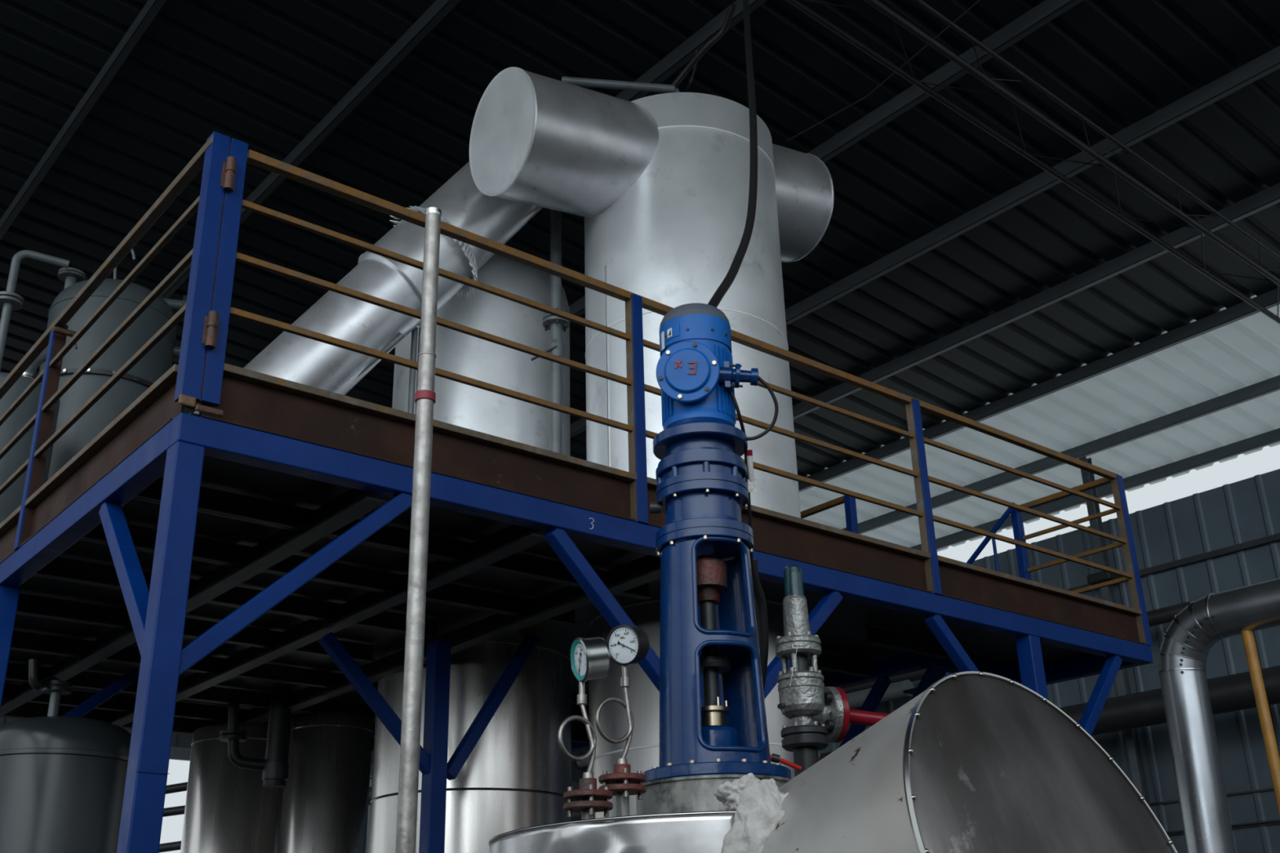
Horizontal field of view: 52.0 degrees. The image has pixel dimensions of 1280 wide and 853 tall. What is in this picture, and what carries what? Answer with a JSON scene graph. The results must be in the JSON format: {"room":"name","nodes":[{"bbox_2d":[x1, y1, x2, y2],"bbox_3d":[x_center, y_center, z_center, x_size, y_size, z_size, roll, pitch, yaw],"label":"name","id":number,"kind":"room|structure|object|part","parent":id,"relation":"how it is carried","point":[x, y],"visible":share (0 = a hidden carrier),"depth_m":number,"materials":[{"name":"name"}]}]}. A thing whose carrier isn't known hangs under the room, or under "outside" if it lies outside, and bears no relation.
{"room":"processing plant","nodes":[
{"label":"processing plant","id":0,"kind":"room"},
{"bbox_2d":[0,717,587,782],"bbox_3d":[-7.647,2.513,18.777,18.140,4.167,0.050,17,-29,-36],"label":"wall","id":1,"kind":"structure","parent":0,"point":[178,740],"depth_m":18.90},
{"bbox_2d":[169,746,579,790],"bbox_3d":[-7.553,4.371,17.928,18.140,0.160,0.089,17,-29,-36],"label":"trim","id":2,"kind":"structure","parent":1,"relation":"attached to","point":[176,753],"depth_m":18.68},
{"bbox_2d":[576,680,914,768],"bbox_3d":[1.316,4.728,20.449,0.220,0.220,7.400,17,-29,-36],"label":"pipe","id":3,"kind":"object","parent":1,"relation":"attached to","point":[895,691],"visible":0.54,"depth_m":18.06,"materials":[{"name":"metal"}]},
{"bbox_2d":[582,599,1198,755],"bbox_3d":[5.981,2.277,15.465,0.180,0.180,21.900,17,-29,-36],"label":"pipe","id":4,"kind":"object","parent":1,"relation":"attached to","point":[1165,615],"visible":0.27,"depth_m":15.36,"materials":[{"name":"metal"}]},
{"bbox_2d":[0,0,1279,477],"bbox_3d":[-3.385,-2.446,15.053,18.050,1.601,33.890,17,-29,-36],"label":"ceiling","id":5,"kind":"structure","parent":0,"point":[261,74],"depth_m":13.67,"materials":[{"name":"black metal"}]},
{"bbox_2d":[0,0,166,239],"bbox_3d":[-5.469,-3.346,13.134,0.075,0.173,32.450,17,-29,-36],"label":"beam","id":6,"kind":"structure","parent":5,"relation":"attached to","point":[151,8],"depth_m":13.27,"materials":[{"name":"grey metal"}]},
{"bbox_2d":[160,0,460,298],"bbox_3d":[-3.926,-2.732,14.243,0.075,0.173,32.450,17,-29,-36],"label":"beam","id":7,"kind":"structure","parent":5,"relation":"attached to","point":[438,10],"depth_m":13.03,"materials":[{"name":"grey metal"}]},
{"bbox_2d":[614,0,767,101],"bbox_3d":[-2.360,-2.109,15.369,0.075,0.173,32.450,17,-29,-36],"label":"beam","id":8,"kind":"structure","parent":5,"relation":"attached to","point":[684,52],"depth_m":12.21,"materials":[{"name":"grey metal"}]},
{"bbox_2d":[685,49,697,91],"bbox_3d":[0.472,-3.163,11.693,0.094,0.373,0.187,17,-29,-36],"label":"cable","id":9,"kind":"object","parent":5,"relation":"hanging from","point":[696,51],"visible":0.8,"depth_m":11.72,"materials":[{"name":"black rubber"}]},
{"bbox_2d":[671,4,736,88],"bbox_3d":[0.560,-3.260,11.317,0.747,0.526,0.124,-21,-30,37],"label":"cable","id":10,"kind":"object","parent":5,"relation":"hanging from","point":[722,30],"visible":0.96,"depth_m":11.27,"materials":[{"name":"black rubber"}]},
{"bbox_2d":[568,0,1083,321],"bbox_3d":[-0.785,-1.482,16.500,0.075,0.173,32.450,17,-29,-36],"label":"beam","id":11,"kind":"structure","parent":5,"relation":"attached to","point":[1046,11],"depth_m":12.43,"materials":[{"name":"grey metal"}]},
{"bbox_2d":[786,0,980,142],"bbox_3d":[2.245,-3.219,12.132,0.176,0.115,2.377,16,-29,-35],"label":"rod","id":12,"kind":"object","parent":5,"relation":"attached to","point":[978,1],"visible":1,"depth_m":12.20,"materials":[{"name":"metal"}]},
{"bbox_2d":[569,45,1279,438],"bbox_3d":[0.797,-0.853,17.637,0.075,0.173,32.450,17,-29,-36],"label":"beam","id":13,"kind":"structure","parent":5,"relation":"attached to","point":[1268,62],"depth_m":13.83,"materials":[{"name":"grey metal"}]},
{"bbox_2d":[792,182,1279,419],"bbox_3d":[2.309,-0.251,18.724,0.075,0.173,32.450,17,-29,-36],"label":"beam","id":14,"kind":"structure","parent":5,"relation":"attached to","point":[1267,197],"depth_m":15.72,"materials":[{"name":"grey metal"}]},
{"bbox_2d":[798,287,1279,492],"bbox_3d":[3.806,0.344,19.799,0.075,0.173,32.450,17,-29,-36],"label":"beam","id":15,"kind":"structure","parent":5,"relation":"attached to","point":[1268,300],"depth_m":17.51,"materials":[{"name":"grey metal"}]},
{"bbox_2d":[365,468,1279,852],"bbox_3d":[3.671,5.608,18.197,0.032,6.930,33.515,17,-29,-36],"label":"wall","id":16,"kind":"structure","parent":0,"point":[1248,509],"depth_m":15.62,"materials":[{"name":"grey metal"}]},
{"bbox_2d":[369,533,1279,777],"bbox_3d":[3.910,2.971,18.820,0.049,0.070,32.300,17,-29,-36],"label":"trim","id":17,"kind":"structure","parent":16,"relation":"attached to","point":[1270,539],"depth_m":15.62,"materials":[{"name":"metal"}]},
{"bbox_2d":[1086,571,1119,585],"bbox_3d":[5.842,1.915,16.416,0.382,0.120,0.320,17,-29,-36],"label":"wall bracket","id":18,"kind":"object","parent":16,"relation":"attached to","point":[1102,576],"visible":0.59,"depth_m":16.29,"materials":[{"name":"metal"}]},
{"bbox_2d":[1150,787,1273,804],"bbox_3d":[3.991,5.484,17.765,0.011,0.022,32.300,17,-29,-36],"label":"trim","id":19,"kind":"structure","parent":16,"relation":"attached to","point":[1270,788],"depth_m":14.73,"materials":[{"name":"metal"}]},
{"bbox_2d":[1165,819,1279,834],"bbox_3d":[4.000,5.798,17.632,0.011,0.030,32.300,17,-29,-36],"label":"trim","id":20,"kind":"structure","parent":16,"relation":"attached to","point":[1275,820],"depth_m":14.57,"materials":[{"name":"metal"}]},
{"bbox_2d":[571,665,1279,821],"bbox_3d":[5.775,3.195,14.868,0.380,0.380,21.900,17,-29,-36],"label":"pipe","id":21,"kind":"object","parent":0,"point":[1233,692],"visible":0.37,"depth_m":14.64,"materials":[{"name":"metal"}]},
{"bbox_2d":[799,294,1279,551],"bbox_3d":[5.161,0.958,21.193,4.030,0.410,33.890,17,-29,-36],"label":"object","id":22,"kind":"structure","parent":0,"point":[1243,353],"depth_m":19.14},
{"bbox_2d":[785,0,1279,324],"bbox_3d":[5.240,-1.955,12.668,13.805,0.852,0.627,17,-29,-36],"label":"truss","id":23,"kind":"object","parent":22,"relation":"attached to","point":[882,8],"visible":1,"depth_m":11.42,"materials":[{"name":"metal"}]},
{"bbox_2d":[857,374,1279,534],"bbox_3d":[5.396,0.977,20.942,0.075,0.173,32.450,17,-29,-36],"label":"beam","id":24,"kind":"structure","parent":22,"relation":"attached to","point":[1270,385],"depth_m":19.26,"materials":[{"name":"grey metal"}]},
{"bbox_2d":[910,427,1279,551],"bbox_3d":[6.559,1.440,21.778,0.075,0.173,32.450,17,-29,-36],"label":"beam","id":25,"kind":"structure","parent":22,"relation":"attached to","point":[1273,437],"depth_m":20.29,"materials":[{"name":"grey metal"}]},
{"bbox_3d":[-3.184,6.678,11.358,18.200,0.050,33.500,17,-29,-36],"label":"floor","id":26,"kind":"structure","parent":0,"visible":0},
{"bbox_2d":[0,658,131,852],"bbox_3d":[-3.511,3.147,7.550,0.924,3.485,0.924,17,-29,-36],"label":"tank","id":27,"kind":"object","parent":26,"relation":"on","point":[63,779],"visible":0.94,"depth_m":7.61,"materials":[{"name":"metal"}]},
{"bbox_2d":[180,724,284,852],"bbox_3d":[-3.279,4.218,10.299,0.817,3.653,0.817,17,-29,-36],"label":"tank","id":28,"kind":"object","parent":26,"relation":"on","point":[228,809],"visible":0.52,"depth_m":10.47,"materials":[{"name":"silver metal"}]},
{"bbox_2d":[280,711,373,852],"bbox_3d":[-2.500,4.092,10.125,0.672,3.710,0.672,17,-29,-36],"label":"tank","id":29,"kind":"object","parent":26,"relation":"on","point":[326,797],"visible":0.94,"depth_m":10.38,"materials":[{"name":"silver metal"}]},
{"bbox_2d":[395,207,441,852],"bbox_3d":[-0.710,1.156,4.009,0.070,4.242,0.070,-1,-23,-2],"label":"vertical pipe","id":30,"kind":"object","parent":26,"relation":"on","point":[424,396],"visible":1,"depth_m":4.30,"materials":[{"name":"metal"}]},
{"bbox_2d":[368,253,571,852],"bbox_3d":[-1.201,1.962,9.521,1.410,7.094,1.410,17,-29,-36],"label":"vessel","id":31,"kind":"object","parent":26,"relation":"on","point":[517,775],"visible":0.36,"depth_m":9.05,"materials":[{"name":"silver metal"}]},
{"bbox_2d":[0,363,1153,852],"bbox_3d":[-1.013,3.385,8.969,7.240,4.034,6.310,17,-29,-36],"label":"platform","id":32,"kind":"object","parent":26,"relation":"on","point":[179,566],"visible":0.64,"depth_m":7.18,"materials":[{"name":"blue metal"}]},
{"bbox_2d":[0,347,60,523],"bbox_3d":[-4.767,0.506,9.630,0.720,2.443,0.720,17,-29,-36],"label":"tank","id":33,"kind":"object","parent":32,"relation":"on","point":[11,499],"visible":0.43,"depth_m":9.56,"materials":[{"name":"metal"}]},
{"bbox_2d":[0,249,69,372],"bbox_3d":[-5.100,0.208,10.464,0.511,3.659,0.230,17,-29,-36],"label":"pipe","id":34,"kind":"object","parent":32,"relation":"on","point":[10,301],"visible":1,"depth_m":10.92,"materials":[{"name":"metal"}]},
{"bbox_2d":[0,134,213,550],"bbox_3d":[-3.818,0.323,7.790,0.137,1.335,6.262,17,-29,-36],"label":"guard rail","id":35,"kind":"object","parent":32,"relation":"on","point":[55,336],"visible":1,"depth_m":6.87,"materials":[{"name":"metal"}]},
{"bbox_3d":[-3.283,0.032,7.125,0.010,1.323,0.065,17,-29,-36],"label":"post","id":36,"kind":"part","parent":35,"relation":"part of","materials":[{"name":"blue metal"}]},
{"bbox_3d":[-3.838,0.451,7.714,0.026,0.030,6.262,17,-29,-36],"label":"rail","id":37,"kind":"part","parent":35,"relation":"part of","materials":[{"name":"metal"}]},
{"bbox_3d":[-3.845,0.203,7.820,0.026,0.030,6.262,17,-29,-36],"label":"rail","id":38,"kind":"part","parent":35,"relation":"part of","materials":[{"name":"metal"}]},
{"bbox_3d":[-3.852,-0.045,7.926,0.026,0.030,6.262,17,-29,-36],"label":"rail","id":39,"kind":"part","parent":35,"relation":"part of","materials":[{"name":"metal"}]},
{"bbox_3d":[-3.858,-0.278,8.024,0.048,0.044,6.262,17,-29,-36],"label":"rail","id":40,"kind":"part","parent":35,"relation":"part of","materials":[{"name":"metal"}]},
{"bbox_2d":[38,248,186,479],"bbox_3d":[-4.596,0.252,11.040,1.127,4.004,1.134,-13,-26,26],"label":"tank","id":41,"kind":"object","parent":32,"relation":"on","point":[157,362],"visible":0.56,"depth_m":10.95,"materials":[{"name":"metal"}]},
{"bbox_3d":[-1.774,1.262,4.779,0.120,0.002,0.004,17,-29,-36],"label":"splice plate","id":42,"kind":"part","parent":32,"relation":"part of","materials":[{"name":"blue metal"}]},
{"bbox_2d":[173,131,248,417],"bbox_3d":[-1.817,-0.676,5.608,0.198,1.338,0.088,7,-24,-19],"label":"post","id":43,"kind":"object","parent":32,"relation":"on","point":[200,372],"visible":1,"depth_m":5.58,"materials":[{"name":"blue metal"}]},
{"bbox_3d":[-1.798,-0.398,5.486,0.060,0.130,0.005,17,-29,-36],"label":"weld plate","id":44,"kind":"part","parent":43,"relation":"part of","materials":[{"name":"brown metal"}]},
{"bbox_3d":[-1.817,-1.106,5.787,0.060,0.130,0.005,17,-29,-36],"label":"weld plate","id":45,"kind":"part","parent":43,"relation":"part of","materials":[{"name":"brown metal"}]},
{"bbox_2d":[219,687,293,788],"bbox_3d":[-2.950,2.383,10.064,0.527,0.740,0.199,5,-24,-16],"label":"pipe","id":46,"kind":"object","parent":32,"relation":"attached to","point":[275,766],"visible":1,"depth_m":10.01,"materials":[{"name":"black metal"}]},
{"bbox_2d":[407,326,417,413],"bbox_3d":[-1.614,0.313,9.117,0.044,2.242,0.044,17,-29,-36],"label":"riser pipe","id":47,"kind":"object","parent":32,"relation":"on","point":[415,331],"visible":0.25,"depth_m":9.39,"materials":[{"name":"grey metal"}]},
{"bbox_2d":[414,326,420,414],"bbox_3d":[-1.563,0.314,9.126,0.044,2.245,0.044,17,-29,-36],"label":"riser pipe","id":48,"kind":"object","parent":32,"relation":"on","point":[420,326],"visible":0.12,"depth_m":9.48,"materials":[{"name":"grey metal"}]},
{"bbox_3d":[-1.538,1.602,9.277,5.850,0.008,6.200,17,-29,-36],"label":"deck plate","id":49,"kind":"part","parent":32,"relation":"part of","materials":[{"name":"metal"}]},
{"bbox_2d":[530,208,568,453],"bbox_3d":[-0.658,-0.214,9.575,0.287,3.523,0.199,2,-23,-7],"label":"pipe","id":50,"kind":"object","parent":32,"relation":"on","point":[555,324],"visible":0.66,"depth_m":9.74,"materials":[{"name":"grey metal"}]},
{"bbox_3d":[-0.707,-0.541,9.655,0.191,0.119,0.022,-1,-23,-2],"label":"lever","id":51,"kind":"part","parent":50,"relation":"part of","materials":[{"name":"metal"}]},
{"bbox_2d":[229,149,1152,645],"bbox_3d":[0.973,0.181,7.759,7.066,1.335,0.061,17,-29,-36],"label":"guard rail","id":52,"kind":"object","parent":32,"relation":"on","point":[635,428],"visible":0.98,"depth_m":7.09,"materials":[{"name":"metal"}]},
{"bbox_3d":[-0.002,-0.116,6.982,0.068,1.323,0.010,17,-29,-36],"label":"post","id":53,"kind":"part","parent":52,"relation":"part of","materials":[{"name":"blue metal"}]},
{"bbox_3d":[0.965,0.315,7.695,7.040,0.030,0.026,17,-29,-36],"label":"rail","id":54,"kind":"part","parent":52,"relation":"part of","materials":[{"name":"metal"}]},
{"bbox_3d":[0.958,0.067,7.801,7.040,0.030,0.026,17,-29,-36],"label":"rail","id":55,"kind":"part","parent":52,"relation":"part of","materials":[{"name":"metal"}]},
{"bbox_3d":[0.951,-0.182,7.906,7.040,0.030,0.026,17,-29,-36],"label":"rail","id":56,"kind":"part","parent":52,"relation":"part of","materials":[{"name":"metal"}]},
{"bbox_3d":[0.945,-0.415,8.005,7.040,0.044,0.048,17,-29,-36],"label":"rail","id":57,"kind":"part","parent":52,"relation":"part of","materials":[{"name":"metal"}]},
{"bbox_3d":[1.831,0.430,8.381,0.068,1.323,0.010,17,-29,-36],"label":"post","id":58,"kind":"part","parent":52,"relation":"part of","materials":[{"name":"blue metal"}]},
{"bbox_3d":[3.695,0.985,9.805,0.068,1.323,0.010,17,-29,-36],"label":"post","id":59,"kind":"part","parent":52,"relation":"part of","materials":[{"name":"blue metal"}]},
{"bbox_2d":[800,495,871,662],"bbox_3d":[0.193,1.884,11.717,0.072,1.335,4.710,17,-29,-36],"label":"guard rail","id":60,"kind":"object","parent":32,"relation":"on","point":[850,504],"visible":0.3,"depth_m":10.29,"materials":[{"name":"metal"}]},
{"bbox_3d":[0.176,1.297,11.986,0.048,0.044,4.680,17,-29,-36],"label":"rail","id":61,"kind":"part","parent":60,"relation":"part of","materials":[{"name":"metal"}]},
{"bbox_3d":[1.666,1.153,10.073,0.072,1.323,0.060,17,-29,-36],"label":"post","id":62,"kind":"part","parent":60,"relation":"part of","materials":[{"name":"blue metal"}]},
{"bbox_2d":[902,502,1014,699],"bbox_3d":[1.608,3.338,10.535,1.042,4.997,3.472,17,-29,-36],"label":"stair","id":63,"kind":"structure","parent":32,"relation":"attached to","point":[930,677],"depth_m":10.56,"materials":[{"name":"blue metal"}]},
{"bbox_3d":[2.611,1.287,10.867,0.044,1.012,1.370,17,-29,-36],"label":"handrail","id":64,"kind":"part","parent":63,"relation":"part of","materials":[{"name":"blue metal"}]},
{"bbox_3d":[2.883,1.597,9.542,1.300,0.008,0.970,17,-29,-36],"label":"deck plate","id":65,"kind":"part","parent":32,"relation":"part of","materials":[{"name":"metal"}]},
{"bbox_2d":[1010,477,1128,593],"bbox_3d":[3.359,1.134,10.149,0.072,1.335,0.930,17,-29,-36],"label":"guard rail","id":66,"kind":"object","parent":32,"relation":"on","point":[1024,571],"visible":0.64,"depth_m":10.39,"materials":[{"name":"metal"}]},
{"bbox_3d":[3.084,1.277,10.454,0.072,1.323,0.060,17,-29,-36],"label":"post","id":67,"kind":"part","parent":66,"relation":"part of","materials":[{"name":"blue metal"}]},
{"bbox_3d":[3.361,0.537,10.397,0.048,0.044,0.900,17,-29,-36],"label":"rail","id":68,"kind":"part","parent":66,"relation":"part of","materials":[{"name":"metal"}]},
{"bbox_3d":[3.367,0.770,10.298,0.026,0.030,0.900,17,-29,-36],"label":"rail","id":69,"kind":"part","parent":66,"relation":"part of","materials":[{"name":"metal"}]},
{"bbox_3d":[3.374,1.018,10.192,0.026,0.030,0.900,17,-29,-36],"label":"rail","id":70,"kind":"part","parent":66,"relation":"part of","materials":[{"name":"metal"}]},
{"bbox_3d":[3.380,1.267,10.087,0.026,0.030,0.900,17,-29,-36],"label":"rail","id":71,"kind":"part","parent":66,"relation":"part of","materials":[{"name":"metal"}]},
{"bbox_2d":[469,66,834,818],"bbox_3d":[0.154,0.835,8.908,2.904,8.621,1.661,17,-29,-36],"label":"vessel","id":72,"kind":"object","parent":26,"relation":"on","point":[660,183],"visible":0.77,"depth_m":9.14,"materials":[{"name":"metal"}]},
{"bbox_2d":[193,161,542,414],"bbox_3d":[-2.045,-0.674,9.285,3.033,3.576,0.855,3,-23,-11],"label":"duct","id":73,"kind":"object","parent":72,"relation":"attached to","point":[291,357],"visible":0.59,"depth_m":9.18,"materials":[{"name":"metal"}]},
{"bbox_2d":[488,671,1177,852],"bbox_3d":[0.515,2.043,3.805,1.562,2.391,2.295,17,-29,-36],"label":"vessel","id":74,"kind":"object","parent":26,"relation":"on","point":[975,762],"visible":0.9,"depth_m":3.55,"materials":[{"name":"silver metal"}]},
{"bbox_2d":[557,636,613,820],"bbox_3d":[-0.168,0.915,3.949,0.171,0.578,0.151,17,-29,-36],"label":"pressure gauge","id":75,"kind":"object","parent":74,"relation":"attached to","point":[590,658],"visible":1,"depth_m":3.96,"materials":[{"name":"silver metal"}]},
{"bbox_3d":[-0.178,0.806,4.030,0.019,0.040,0.019,17,-29,-36],"label":"gauge stem","id":76,"kind":"part","parent":75,"relation":"part of","materials":[{"name":"metal"}]},
{"bbox_2d":[579,777,596,800],"bbox_3d":[-0.154,1.078,3.885,0.052,0.063,0.052,17,-29,-36],"label":"socket","id":77,"kind":"object","parent":75,"relation":"attached to","point":[584,782],"depth_m":3.87,"materials":[{"name":"red metal"}]},
{"bbox_2d":[595,625,648,817],"bbox_3d":[-0.059,0.929,4.078,0.148,0.647,0.163,-15,-27,30],"label":"pressure gauge","id":78,"kind":"object","parent":74,"relation":"on","point":[628,645],"visible":0.99,"depth_m":4.09,"materials":[{"name":"silver metal"}]},
{"bbox_2d":[613,764,631,783],"bbox_3d":[-0.054,1.069,4.022,0.052,0.058,0.052,17,-29,-36],"label":"socket","id":79,"kind":"object","parent":78,"relation":"attached to","point":[618,768],"depth_m":4.01,"materials":[{"name":"red metal"}]},
{"bbox_3d":[-0.049,0.781,4.175,0.019,0.039,0.019,17,-29,-36],"label":"gauge stem","id":80,"kind":"part","parent":78,"relation":"part of","materials":[{"name":"metal"}]},
{"bbox_2d":[642,302,791,782],"bbox_3d":[0.238,0.382,4.824,0.512,1.825,0.519,17,-29,-36],"label":"motorized agitator","id":81,"kind":"object","parent":74,"relation":"on","point":[704,547],"visible":0.99,"depth_m":4.71,"materials":[{"name":"blue paint"}]},
{"bbox_3d":[0.120,-0.366,5.036,0.081,0.063,0.006,-22,-30,39],"label":"rating plate","id":82,"kind":"part","parent":81,"relation":"part of","materials":[{"name":"blue paint"}]},
{"bbox_3d":[0.222,-0.132,5.045,0.274,0.330,0.274,17,-29,-36],"label":"motor","id":83,"kind":"part","parent":81,"relation":"part of","materials":[{"name":"blue paint"}]},
{"bbox_2d":[707,0,757,307],"bbox_3d":[0.640,-2.159,8.032,0.211,5.404,3.978,-6,-23,9],"label":"power cable","id":84,"kind":"object","parent":81,"relation":"attached to","point":[734,268],"visible":0.88,"depth_m":6.49,"materials":[{"name":"black rubber"}]},
{"bbox_2d":[729,391,760,597],"bbox_3d":[0.413,0.267,5.028,0.041,0.665,0.518,-6,-23,9],"label":"cable","id":85,"kind":"object","parent":81,"relation":"attached to","point":[736,406],"visible":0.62,"depth_m":5.01,"materials":[{"name":"black rubber"}]},
{"bbox_2d":[746,376,778,440],"bbox_3d":[0.398,-0.067,4.934,0.246,0.224,0.100,-4,-23,5],"label":"cable","id":86,"kind":"object","parent":81,"relation":"attached to","point":[765,384],"visible":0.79,"depth_m":4.92,"materials":[{"name":"black rubber"}]},
{"bbox_2d":[769,753,801,770],"bbox_3d":[0.462,1.217,4.761,0.253,0.062,0.061,0,-23,-4],"label":"handle","id":87,"kind":"object","parent":81,"relation":"attached to","point":[775,758],"visible":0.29,"depth_m":4.75,"materials":[{"name":"red metal"}]},
{"bbox_2d":[713,773,759,810],"bbox_3d":[0.321,1.107,3.914,0.178,0.144,0.155,17,-29,-36],"label":"insulation wool","id":88,"kind":"object","parent":74,"relation":"on","point":[728,793],"visible":0.37,"depth_m":3.88,"materials":[{"name":"white fabric"}]},
{"bbox_2d":[721,778,788,852],"bbox_3d":[0.360,1.180,3.671,0.242,0.379,0.265,-9,-24,18],"label":"insulation wool","id":89,"kind":"object","parent":74,"relation":"on","point":[758,810],"visible":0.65,"depth_m":3.62,"materials":[{"name":"white fabric"}]},
{"bbox_2d":[774,564,888,777],"bbox_3d":[0.745,0.974,5.186,0.541,0.857,0.216,7,-25,-20],"label":"valve","id":90,"kind":"object","parent":74,"relation":"on","point":[820,715],"visible":0.98,"depth_m":5.06,"materials":[{"name":"silver metal"}]},
{"bbox_2d":[752,559,768,691],"bbox_3d":[0.471,0.820,5.195,0.078,0.545,0.296,-2,-23,1],"label":"hose","id":91,"kind":"object","parent":90,"relation":"attached to","point":[760,602],"visible":0.53,"depth_m":5.19,"materials":[{"name":"black"}]},
{"bbox_3d":[0.572,0.951,5.175,0.024,0.100,0.024,17,-29,-36],"label":"yoke leg","id":92,"kind":"part","parent":90,"relation":"part of","materials":[{"name":"silver metal"}]},
{"bbox_3d":[0.601,0.918,5.100,0.024,0.100,0.024,17,-29,-36],"label":"yoke leg","id":93,"kind":"part","parent":90,"relation":"part of","materials":[{"name":"silver metal"}]},
{"bbox_3d":[0.683,0.929,5.130,0.024,0.100,0.024,17,-29,-36],"label":"yoke leg","id":94,"kind":"part","parent":90,"relation":"part of","materials":[{"name":"silver metal"}]},
{"bbox_2d":[808,686,888,742],"bbox_3d":[0.811,1.128,5.131,0.377,0.214,0.278,17,-29,-36],"label":"outlet","id":95,"kind":"object","parent":90,"relation":"attached to","point":[830,715],"depth_m":5.04,"materials":[{"name":"red paint"}]},
{"bbox_2d":[1078,455,1151,808],"bbox_3d":[5.901,3.984,15.589,0.130,7.769,0.100,17,-29,-36],"label":"stanchion","id":96,"kind":"object","parent":26,"relation":"on","point":[1131,735],"visible":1,"depth_m":15.97,"materials":[{"name":"metal"}]},
{"bbox_2d":[1157,577,1279,852],"bbox_3d":[7.665,2.142,7.216,0.386,4.536,10.034,17,-29,-36],"label":"pipe","id":97,"kind":"object","parent":26,"relation":"on","point":[1211,619],"visible":1,"depth_m":10.84,"materials":[{"name":"silver metal"}]},
{"bbox_2d":[1241,630,1279,817],"bbox_3d":[5.074,3.607,10.038,0.180,4.163,0.180,17,-29,-36],"label":"pole","id":98,"kind":"object","parent":26,"relation":"on","point":[1254,666],"visible":1,"depth_m":10.56,"materials":[{"name":"metal"}]},
{"bbox_3d":[-26.155,1.282,-2.934,73.300,0.069,160.000,17,-29,-36],"label":"ground","id":99,"kind":"structure","parent":0,"visible":0},
{"bbox_2d":[159,840,181,852],"bbox_3d":[-7.418,8.557,20.597,1.477,4.024,0.140,-7,-24,12],"label":"rail","id":100,"kind":"object","parent":99,"relation":"on","point":[175,846],"visible":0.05,"depth_m":21.32,"materials":[{"name":"metal"}]},
{"bbox_2d":[163,805,185,817],"bbox_3d":[-7.474,8.294,20.666,1.485,4.564,0.140,-7,-24,12],"label":"rail","id":101,"kind":"object","parent":99,"relation":"on","point":[175,811],"visible":0.11,"depth_m":21.48,"materials":[{"name":"metal"}]},
{"bbox_2d":[165,782,187,794],"bbox_3d":[-7.510,8.110,20.715,1.487,4.942,0.140,-6,-24,11],"label":"rail","id":102,"kind":"object","parent":99,"relation":"on","point":[181,787],"visible":0.11,"depth_m":21.59,"materials":[{"name":"metal"}]},
{"bbox_2d":[368,786,371,805],"bbox_3d":[-4.705,8.868,22.892,1.236,5.111,0.336,-17,-27,32],"label":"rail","id":103,"kind":"object","parent":99,"relation":"on","point":[370,788],"visible":0.02,"depth_m":23.73,"materials":[{"name":"metal"}]}
]}

